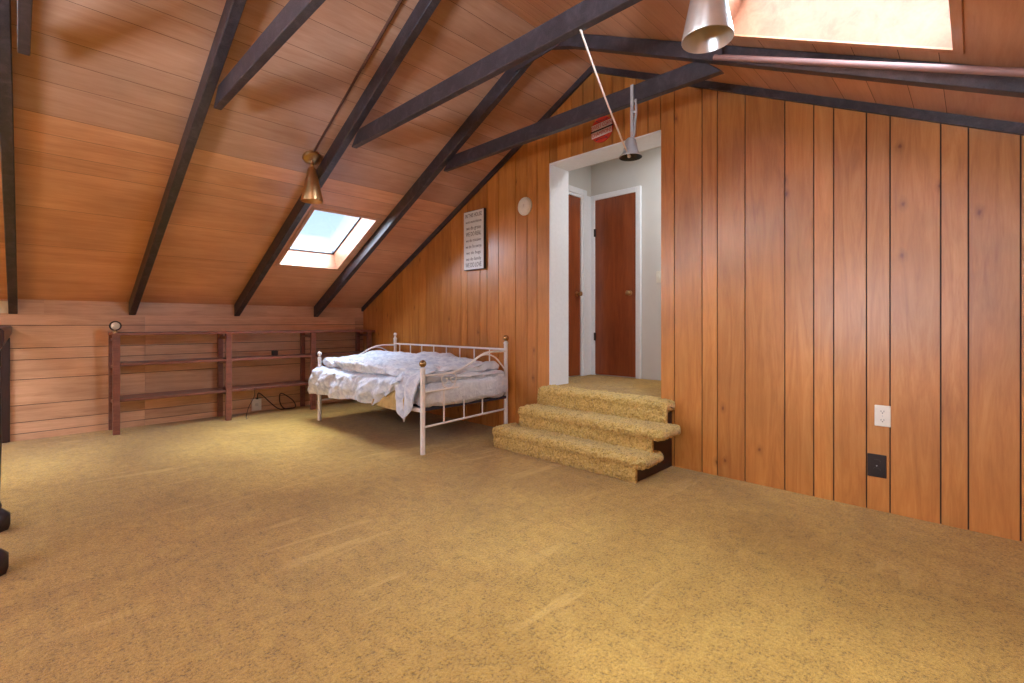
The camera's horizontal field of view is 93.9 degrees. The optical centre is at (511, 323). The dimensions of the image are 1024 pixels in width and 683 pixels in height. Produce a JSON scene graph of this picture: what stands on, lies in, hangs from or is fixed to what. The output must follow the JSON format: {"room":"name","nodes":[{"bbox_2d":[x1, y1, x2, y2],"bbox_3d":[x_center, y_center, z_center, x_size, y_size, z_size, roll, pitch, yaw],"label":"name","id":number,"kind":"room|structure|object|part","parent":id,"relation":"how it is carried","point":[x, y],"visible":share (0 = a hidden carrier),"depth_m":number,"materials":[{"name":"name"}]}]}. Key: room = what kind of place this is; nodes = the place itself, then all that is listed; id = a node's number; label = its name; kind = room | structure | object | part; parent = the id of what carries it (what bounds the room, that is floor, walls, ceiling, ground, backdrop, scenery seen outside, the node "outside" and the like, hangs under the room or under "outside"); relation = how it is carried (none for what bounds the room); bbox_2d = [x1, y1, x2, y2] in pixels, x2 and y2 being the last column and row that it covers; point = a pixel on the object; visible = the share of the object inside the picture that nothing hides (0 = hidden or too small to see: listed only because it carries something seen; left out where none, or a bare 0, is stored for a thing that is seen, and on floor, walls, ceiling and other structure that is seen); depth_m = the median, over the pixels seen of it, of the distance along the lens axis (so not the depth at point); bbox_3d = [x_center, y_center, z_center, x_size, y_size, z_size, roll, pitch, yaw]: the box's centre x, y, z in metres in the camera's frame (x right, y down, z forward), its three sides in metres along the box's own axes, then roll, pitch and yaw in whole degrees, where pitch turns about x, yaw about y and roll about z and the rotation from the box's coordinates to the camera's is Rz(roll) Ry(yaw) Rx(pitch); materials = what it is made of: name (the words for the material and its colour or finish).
{"room":"bedroom","nodes":[
{"label":"bedroom","id":0,"kind":"room"},
{"bbox_2d":[0,299,362,441],"bbox_3d":[-4.350,0.417,4.828,0.060,1.366,6.280,0,0,44],"label":"wall","id":1,"kind":"structure","parent":0,"point":[59,348],"depth_m":5.19,"materials":[{"name":"brown wood"}]},
{"bbox_2d":[0,301,7,312],"bbox_3d":[-4.769,-0.154,4.357,0.015,0.112,0.320,0,0,44],"label":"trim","id":2,"kind":"structure","parent":1,"relation":"attached to","point":[3,304],"depth_m":4.42,"materials":[{"name":"brown wood"}]},
{"bbox_2d":[251,397,260,410],"bbox_3d":[-3.181,1.001,5.955,0.050,0.162,0.110,0,0,44],"label":"wall outlet","id":3,"kind":"object","parent":1,"relation":"attached to","point":[256,403],"visible":0.98,"depth_m":5.94,"materials":[{"name":"beige plastic"}]},
{"bbox_2d":[0,400,1023,682],"bbox_3d":[-1.451,1.150,1.991,8.092,0.100,6.240,0,0,44],"label":"floor","id":4,"kind":"structure","parent":0,"point":[276,545],"depth_m":2.15,"materials":[{"name":"yellow carpet"}]},
{"bbox_2d":[0,326,11,575],"bbox_3d":[-3.423,0.560,3.189,3.550,1.079,0.122,0,0,44],"label":"stair railing","id":5,"kind":"object","parent":4,"relation":"on","point":[5,331],"visible":1,"depth_m":4.39,"materials":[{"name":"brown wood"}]},
{"bbox_3d":[-2.746,0.562,2.533,0.060,0.875,0.060,0,0,44],"label":"newel post","id":6,"kind":"part","parent":5,"relation":"part of","materials":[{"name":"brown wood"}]},
{"bbox_3d":[-4.687,0.614,4.413,0.030,0.971,0.072,0,0,44],"label":"newel post","id":7,"kind":"part","parent":5,"relation":"part of","materials":[{"name":"brown wood"}]},
{"bbox_3d":[-3.423,0.075,3.189,3.550,0.110,0.100,0,0,44],"label":"handrail","id":8,"kind":"part","parent":5,"relation":"part of","materials":[{"name":"brown wood"}]},
{"bbox_2d":[108,330,374,434],"bbox_3d":[-3.053,0.594,5.849,0.379,1.011,2.868,0,0,44],"label":"shelf unit","id":9,"kind":"object","parent":4,"relation":"on","point":[114,397],"visible":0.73,"depth_m":5.42,"materials":[{"name":"brown wood"}]},
{"bbox_3d":[-4.150,0.607,4.957,0.044,0.984,0.050,0,0,44],"label":"post","id":10,"kind":"part","parent":9,"relation":"part of","materials":[{"name":"brown wood"}]},
{"bbox_2d":[109,321,121,332],"bbox_3d":[-3.937,0.030,4.744,0.085,0.115,0.073,0,0,6],"label":"round ornament","id":11,"kind":"object","parent":9,"relation":"on","point":[115,326],"visible":1,"depth_m":4.74,"materials":[{"name":"brown plastic"}]},
{"bbox_3d":[-3.918,0.607,4.733,0.045,0.984,0.056,0,0,44],"label":"post","id":12,"kind":"part","parent":9,"relation":"part of","materials":[{"name":"brown wood"}]},
{"bbox_3d":[-3.693,0.412,5.204,0.354,0.026,0.933,0,0,44],"label":"shelf","id":13,"kind":"part","parent":9,"relation":"part of","materials":[{"name":"brown wood"}]},
{"bbox_3d":[-3.693,0.767,5.204,0.354,0.026,0.933,0,0,44],"label":"shelf","id":14,"kind":"part","parent":9,"relation":"part of","materials":[{"name":"brown wood"}]},
{"bbox_3d":[-3.461,0.607,5.668,0.044,0.984,0.050,0,0,44],"label":"post","id":15,"kind":"part","parent":9,"relation":"part of","materials":[{"name":"brown wood"}]},
{"bbox_3d":[-3.229,0.607,5.444,0.045,0.984,0.056,0,0,44],"label":"post","id":16,"kind":"part","parent":9,"relation":"part of","materials":[{"name":"brown wood"}]},
{"bbox_3d":[-3.056,0.102,5.845,0.378,0.027,2.858,0,0,44],"label":"shelf","id":17,"kind":"part","parent":9,"relation":"part of","materials":[{"name":"brown wood"}]},
{"bbox_3d":[-3.012,0.767,5.907,0.354,0.026,0.911,0,0,44],"label":"shelf","id":18,"kind":"part","parent":9,"relation":"part of","materials":[{"name":"brown wood"}]},
{"bbox_3d":[-3.012,0.412,5.907,0.354,0.026,0.911,0,0,44],"label":"shelf","id":19,"kind":"part","parent":9,"relation":"part of","materials":[{"name":"brown wood"}]},
{"bbox_2d":[271,351,277,355],"bbox_3d":[-2.971,0.368,5.986,0.062,0.060,0.062,0,0,44],"label":"box","id":20,"kind":"object","parent":9,"relation":"on","point":[273,353],"visible":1,"depth_m":5.96,"materials":[{"name":"black plastic"}]},
{"bbox_3d":[-2.787,0.607,6.363,0.044,0.984,0.050,0,0,44],"label":"post","id":21,"kind":"part","parent":9,"relation":"part of","materials":[{"name":"brown wood"}]},
{"bbox_3d":[-2.556,0.607,6.139,0.045,0.984,0.056,0,0,44],"label":"post","id":22,"kind":"part","parent":9,"relation":"part of","materials":[{"name":"brown wood"}]},
{"bbox_3d":[-2.400,0.412,6.538,0.354,0.026,0.733,0,0,44],"label":"shelf","id":23,"kind":"part","parent":9,"relation":"part of","materials":[{"name":"brown wood"}]},
{"bbox_3d":[-2.237,0.607,6.931,0.044,0.984,0.050,0,0,44],"label":"post","id":24,"kind":"part","parent":9,"relation":"part of","materials":[{"name":"brown wood"}]},
{"bbox_3d":[-2.006,0.607,6.706,0.045,0.984,0.056,0,0,44],"label":"post","id":25,"kind":"part","parent":9,"relation":"part of","materials":[{"name":"brown wood"}]},
{"bbox_2d":[257,393,295,409],"bbox_3d":[-2.989,0.979,6.093,0.116,0.248,0.477,0,0,44],"label":"power cord","id":26,"kind":"object","parent":4,"relation":"on","point":[257,393],"visible":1,"depth_m":6.15,"materials":[{"name":"black plastic"}]},
{"bbox_2d":[317,332,508,454],"bbox_3d":[-1.141,0.607,5.151,2.210,0.984,1.152,0,0,44],"label":"daybed","id":27,"kind":"object","parent":4,"relation":"on","point":[422,363],"visible":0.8,"depth_m":4.54,"materials":[{"name":"white metal"}]},
{"bbox_3d":[-2.193,0.735,5.446,0.048,0.729,0.048,0,0,44],"label":"post","id":28,"kind":"part","parent":27,"relation":"part of","materials":[{"name":"white metal"}]},
{"bbox_3d":[-1.864,0.359,5.872,0.021,0.188,1.067,0,0,38],"label":"rail","id":29,"kind":"part","parent":27,"relation":"part of","materials":[{"name":"white metal"}]},
{"bbox_3d":[-1.538,0.634,6.295,0.048,0.929,0.048,0,0,44],"label":"post","id":30,"kind":"part","parent":27,"relation":"part of","materials":[{"name":"white metal"}]},
{"bbox_3d":[-1.475,0.738,4.750,2.010,0.035,0.030,0,0,44],"label":"rail","id":31,"kind":"part","parent":27,"relation":"part of","materials":[{"name":"white metal"}]},
{"bbox_3d":[-0.749,0.730,4.012,0.048,0.739,0.048,0,0,44],"label":"post","id":32,"kind":"part","parent":27,"relation":"part of","materials":[{"name":"white metal"}]},
{"bbox_3d":[-0.406,0.573,4.438,0.018,0.032,1.095,0,0,39],"label":"rail","id":33,"kind":"part","parent":27,"relation":"part of","materials":[{"name":"white metal"}]},
{"bbox_3d":[-0.800,0.262,5.580,2.055,0.022,0.023,0,0,44],"label":"rail","id":34,"kind":"part","parent":27,"relation":"part of","materials":[{"name":"white metal"}]},
{"bbox_2d":[413,376,507,407],"bbox_3d":[-1.130,0.621,5.148,2.076,0.254,1.070,0,0,44],"label":"mattress","id":35,"kind":"object","parent":27,"relation":"on","point":[469,390],"visible":0.25,"depth_m":4.38,"materials":[{"name":"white fabric"}]},
{"bbox_2d":[307,350,477,421],"bbox_3d":[-1.197,0.573,5.086,2.120,0.554,1.126,0,0,44],"label":"comforter","id":36,"kind":"object","parent":35,"relation":"on","point":[386,379],"visible":0.89,"depth_m":4.65,"materials":[{"name":"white fabric"}]},
{"bbox_2d":[307,365,401,405],"bbox_3d":[-1.614,0.637,4.836,1.865,0.320,0.185,0,0,44],"label":"blanket","id":37,"kind":"object","parent":36,"relation":"hanging from","point":[378,388],"depth_m":4.71,"materials":[{"name":"white fabric"}]},
{"bbox_2d":[419,361,504,382],"bbox_3d":[-0.729,0.460,4.773,0.910,0.204,1.000,0,0,44],"label":"blanket","id":38,"kind":"object","parent":35,"relation":"on","point":[477,370],"visible":0.41,"depth_m":4.53,"materials":[{"name":"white fabric"}]},
{"bbox_3d":[-0.404,0.359,4.440,0.021,0.188,1.090,0,0,39],"label":"rail","id":39,"kind":"part","parent":27,"relation":"part of","materials":[{"name":"white metal"}]},
{"bbox_3d":[-0.406,0.869,4.438,0.020,0.026,1.095,0,0,39],"label":"rail","id":40,"kind":"part","parent":27,"relation":"part of","materials":[{"name":"white metal"}]},
{"bbox_3d":[-0.062,0.634,4.864,0.048,0.929,0.048,0,0,44],"label":"post","id":41,"kind":"part","parent":27,"relation":"part of","materials":[{"name":"white metal"}]},
{"bbox_2d":[492,385,680,483],"bbox_3d":[0.575,0.837,3.953,1.545,0.524,0.642,0,0,44],"label":"carpeted steps","id":42,"kind":"structure","parent":4,"relation":"on","point":[622,436],"depth_m":3.74,"materials":[{"name":"yellow carpet"}]},
{"bbox_3d":[1.043,0.889,3.519,0.030,0.419,0.525,0,0,44],"label":"panel","id":43,"kind":"part","parent":42,"relation":"part of","materials":[{"name":"brown wood"}]},
{"bbox_2d":[0,0,1023,307],"bbox_3d":[-1.437,-1.247,1.992,8.132,2.051,6.300,0,0,44],"label":"ceiling","id":44,"kind":"structure","parent":0,"point":[104,94],"depth_m":3.58,"materials":[{"name":"brown wood"}]},
{"bbox_2d":[0,0,17,313],"bbox_3d":[-3.222,-1.178,3.050,4.037,2.174,0.060,0,0,45],"label":"rafter","id":45,"kind":"object","parent":44,"relation":"attached to","point":[6,74],"visible":1,"depth_m":3.06,"materials":[{"name":"black wood"}]},
{"bbox_2d":[17,0,32,55],"bbox_3d":[-1.692,-1.510,1.667,2.624,0.116,0.050,0,0,44],"label":"tie","id":46,"kind":"object","parent":45,"relation":"attached to","point":[24,7],"visible":1,"depth_m":2.33,"materials":[{"name":"wood"}]},
{"bbox_2d":[129,0,246,314],"bbox_3d":[-2.585,-1.178,3.707,4.037,2.174,0.060,0,0,44],"label":"rafter","id":47,"kind":"object","parent":44,"relation":"attached to","point":[232,12],"visible":1,"depth_m":3.41,"materials":[{"name":"black wood"}]},
{"bbox_2d":[214,0,325,109],"bbox_3d":[-1.054,-1.510,2.326,2.624,0.116,0.050,0,0,44],"label":"tie","id":48,"kind":"object","parent":47,"relation":"attached to","point":[295,13],"visible":1,"depth_m":2.56,"materials":[{"name":"brown wood"}]},
{"bbox_2d":[301,151,322,203],"bbox_3d":[-1.706,-1.252,4.079,0.180,0.420,0.180,0,0,44],"label":"pendant lamp","id":49,"kind":"object","parent":44,"relation":"hanging from","point":[311,194],"visible":1,"depth_m":4.04,"materials":[{"name":"gold metal"}]},
{"bbox_3d":[-1.706,-1.186,4.079,0.180,0.288,0.180,0,0,44],"label":"lamp shade","id":50,"kind":"part","parent":49,"relation":"part of","materials":[{"name":"gold metal"}]},
{"bbox_2d":[275,207,379,270],"bbox_3d":[-2.068,-0.993,5.297,1.053,0.687,0.740,0,0,44],"label":"window","id":51,"kind":"structure","parent":44,"relation":"attached to","point":[362,226],"depth_m":5.55,"materials":[{"name":"white wood"}]},
{"bbox_3d":[-2.111,-1.096,5.339,0.920,0.482,0.670,0,0,44],"label":"sash","id":52,"kind":"part","parent":51,"relation":"part of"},
{"bbox_2d":[234,0,440,315],"bbox_3d":[-1.888,-1.178,4.426,4.037,2.174,0.060,0,0,44],"label":"rafter","id":53,"kind":"object","parent":44,"relation":"attached to","point":[422,12],"visible":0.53,"depth_m":3.81,"materials":[{"name":"black wood"}]},
{"bbox_2d":[352,0,641,148],"bbox_3d":[-0.364,-1.510,3.037,2.624,0.116,0.050,0,0,44],"label":"tie","id":54,"kind":"object","parent":53,"relation":"attached to","point":[586,14],"visible":1,"depth_m":2.71,"materials":[{"name":"brown wood"}]},
{"bbox_2d":[313,0,402,151],"bbox_3d":[-1.111,-1.849,3.498,1.596,0.813,0.018,0,0,44],"label":"cord cover","id":55,"kind":"object","parent":44,"relation":"attached to","point":[398,4],"visible":1,"depth_m":3.45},
{"bbox_2d":[314,60,534,316],"bbox_3d":[-1.223,-1.178,5.112,4.036,2.174,0.060,0,0,44],"label":"rafter","id":56,"kind":"object","parent":44,"relation":"attached to","point":[510,77],"visible":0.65,"depth_m":4.70,"materials":[{"name":"black wood"}]},
{"bbox_2d":[515,43,560,71],"bbox_3d":[0.192,-2.118,3.690,0.460,0.176,0.012,0,0,44],"label":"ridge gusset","id":57,"kind":"object","parent":56,"relation":"attached to","point":[532,59],"visible":0.29,"depth_m":3.71,"materials":[{"name":"brown wood"}]},
{"bbox_2d":[444,62,723,171],"bbox_3d":[0.296,-1.534,3.718,2.624,0.116,0.050,0,0,44],"label":"tie","id":58,"kind":"object","parent":56,"relation":"attached to","point":[692,73],"visible":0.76,"depth_m":3.42,"materials":[{"name":"black wood"}]},
{"bbox_2d":[579,29,641,160],"bbox_3d":[0.578,-1.343,2.795,0.151,0.493,1.003,0,0,29],"label":"pendant lamp","id":59,"kind":"object","parent":58,"relation":"hanging from","point":[630,152],"visible":1,"depth_m":3.15,"materials":[{"name":"silver metal"}]},
{"bbox_3d":[0.812,-1.358,3.169,0.041,0.254,0.016,0,0,44],"label":"bracket arm","id":60,"kind":"part","parent":59,"relation":"part of","materials":[{"name":"silver metal"}]},
{"bbox_2d":[681,0,734,53],"bbox_3d":[0.710,-1.241,1.738,0.180,0.420,0.180,0,0,44],"label":"pendant lamp","id":61,"kind":"object","parent":44,"relation":"hanging from","point":[708,27],"visible":1,"depth_m":1.72,"materials":[{"name":"silver metal"}]},
{"bbox_2d":[552,33,1023,97],"bbox_3d":[1.675,-1.232,2.304,4.036,2.067,0.060,0,0,44],"label":"rafter","id":62,"kind":"object","parent":44,"relation":"attached to","point":[662,49],"visible":0.6,"depth_m":2.42,"materials":[{"name":"brown wood"}]},
{"bbox_2d":[727,0,964,53],"bbox_3d":[1.278,-1.425,1.988,1.028,0.664,0.705,0,0,44],"label":"window","id":63,"kind":"structure","parent":44,"relation":"attached to","point":[937,26],"depth_m":2.16,"materials":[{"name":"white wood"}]},
{"bbox_2d":[713,47,1023,76],"bbox_3d":[1.713,-1.124,2.033,0.031,0.930,1.772,0,0,-40],"label":"pipe","id":64,"kind":"object","parent":44,"relation":"attached to","point":[902,66],"visible":0.97,"depth_m":2.11,"materials":[{"name":"silver metal"}]},
{"bbox_2d":[568,165,590,376],"bbox_3d":[0.511,-0.578,5.252,0.100,2.544,1.095,0,0,44],"label":"wall","id":65,"kind":"structure","parent":0,"point":[580,178],"depth_m":5.47,"materials":[{"name":"paint"}]},
{"bbox_2d":[568,185,590,375],"bbox_3d":[0.661,-0.466,5.277,0.079,2.120,0.780,0,0,44],"label":"door","id":66,"kind":"structure","parent":65,"relation":"in","point":[579,203],"depth_m":5.41,"materials":[{"name":"brown wood"}]},
{"bbox_3d":[0.756,-0.336,5.367,0.068,0.060,0.060,0,0,44],"label":"knob","id":67,"kind":"part","parent":66,"relation":"part of","materials":[{"name":"gold metal"}]},
{"bbox_2d":[559,375,660,396],"bbox_3d":[1.340,0.644,4.428,2.238,0.100,1.125,0,0,44],"label":"floor","id":68,"kind":"structure","parent":0,"point":[615,384],"depth_m":4.67,"materials":[{"name":"yellow carpet"}]},
{"bbox_2d":[590,146,660,165],"bbox_3d":[1.427,-1.890,4.518,2.438,0.080,1.075,0,0,44],"label":"ceiling","id":69,"kind":"structure","parent":0,"point":[658,146],"depth_m":5.35,"materials":[{"name":"paint"}]},
{"bbox_2d":[591,147,660,379],"bbox_3d":[1.766,-0.578,4.868,2.438,2.544,0.100,0,0,44],"label":"wall","id":70,"kind":"structure","parent":0,"point":[613,175],"depth_m":5.11,"materials":[{"name":"paint"}]},
{"bbox_2d":[591,186,641,378],"bbox_3d":[1.137,-0.446,5.345,0.645,2.080,0.089,0,0,44],"label":"door","id":71,"kind":"structure","parent":70,"relation":"attached to","point":[616,216],"depth_m":5.34,"materials":[{"name":"brown wood"}]},
{"bbox_3d":[1.265,-0.336,5.206,0.060,0.060,0.068,0,0,44],"label":"knob","id":72,"kind":"part","parent":71,"relation":"part of","materials":[{"name":"gold metal"}]},
{"bbox_2d":[656,271,660,282],"bbox_3d":[1.541,-0.490,5.004,0.072,0.120,0.018,0,0,44],"label":"light switch","id":73,"kind":"object","parent":70,"relation":"attached to","point":[658,273],"visible":0.78,"depth_m":5.01,"materials":[{"name":"beige plastic"}]},
{"bbox_2d":[363,73,1023,541],"bbox_3d":[0.712,-0.583,4.253,8.132,3.366,0.059,0,0,44],"label":"wall","id":74,"kind":"structure","parent":0,"point":[821,266],"depth_m":3.08,"materials":[{"name":"brown wood"}]},
{"bbox_2d":[464,208,485,270],"bbox_3d":[-0.412,-0.922,5.275,0.335,0.655,0.036,0,0,44],"label":"wall plaque","id":75,"kind":"object","parent":74,"relation":"attached to","point":[475,220],"visible":1,"depth_m":5.24,"materials":[{"name":"white paint"}]},
{"bbox_2d":[361,66,592,310],"bbox_3d":[-0.746,-1.223,5.604,4.036,2.085,0.027,0,0,44],"label":"trim","id":76,"kind":"structure","parent":74,"relation":"attached to","point":[587,73],"depth_m":5.25,"materials":[{"name":"black wood"}]},
{"bbox_2d":[518,197,531,215],"bbox_3d":[0.119,-1.170,4.754,0.184,0.184,0.046,0,0,44],"label":"smoke detector","id":77,"kind":"object","parent":74,"relation":"attached to","point":[525,204],"visible":1,"depth_m":4.73,"materials":[{"name":"beige plastic"}]},
{"bbox_2d":[591,116,612,142],"bbox_3d":[0.778,-1.683,4.139,0.226,0.224,0.012,0,0,44],"label":"round sign","id":78,"kind":"object","parent":74,"relation":"attached to","point":[602,128],"visible":0.99,"depth_m":4.13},
{"bbox_2d":[549,130,660,384],"bbox_3d":[0.865,-0.441,4.256,1.145,2.170,0.284,0,0,44],"label":"trim","id":79,"kind":"structure","parent":74,"relation":"attached to","point":[558,170],"depth_m":4.60,"materials":[{"name":"white paint"}]},
{"bbox_2d":[591,65,1023,135],"bbox_3d":[2.152,-1.254,2.796,4.036,2.025,0.027,0,0,44],"label":"trim","id":80,"kind":"structure","parent":74,"relation":"attached to","point":[1002,126],"depth_m":2.87,"materials":[{"name":"black wood"}]},
{"bbox_2d":[867,453,885,478],"bbox_3d":[2.147,0.836,2.813,0.090,0.134,0.010,0,0,44],"label":"wall outlet","id":81,"kind":"object","parent":74,"relation":"attached to","point":[876,464],"visible":1,"depth_m":2.81,"materials":[{"name":"black plastic"}]},
{"bbox_2d":[875,405,890,426],"bbox_3d":[2.166,0.539,2.795,0.076,0.123,0.010,0,0,44],"label":"wall outlet","id":82,"kind":"object","parent":74,"relation":"attached to","point":[882,413],"visible":1,"depth_m":2.79,"materials":[{"name":"beige plastic"}]}
]}

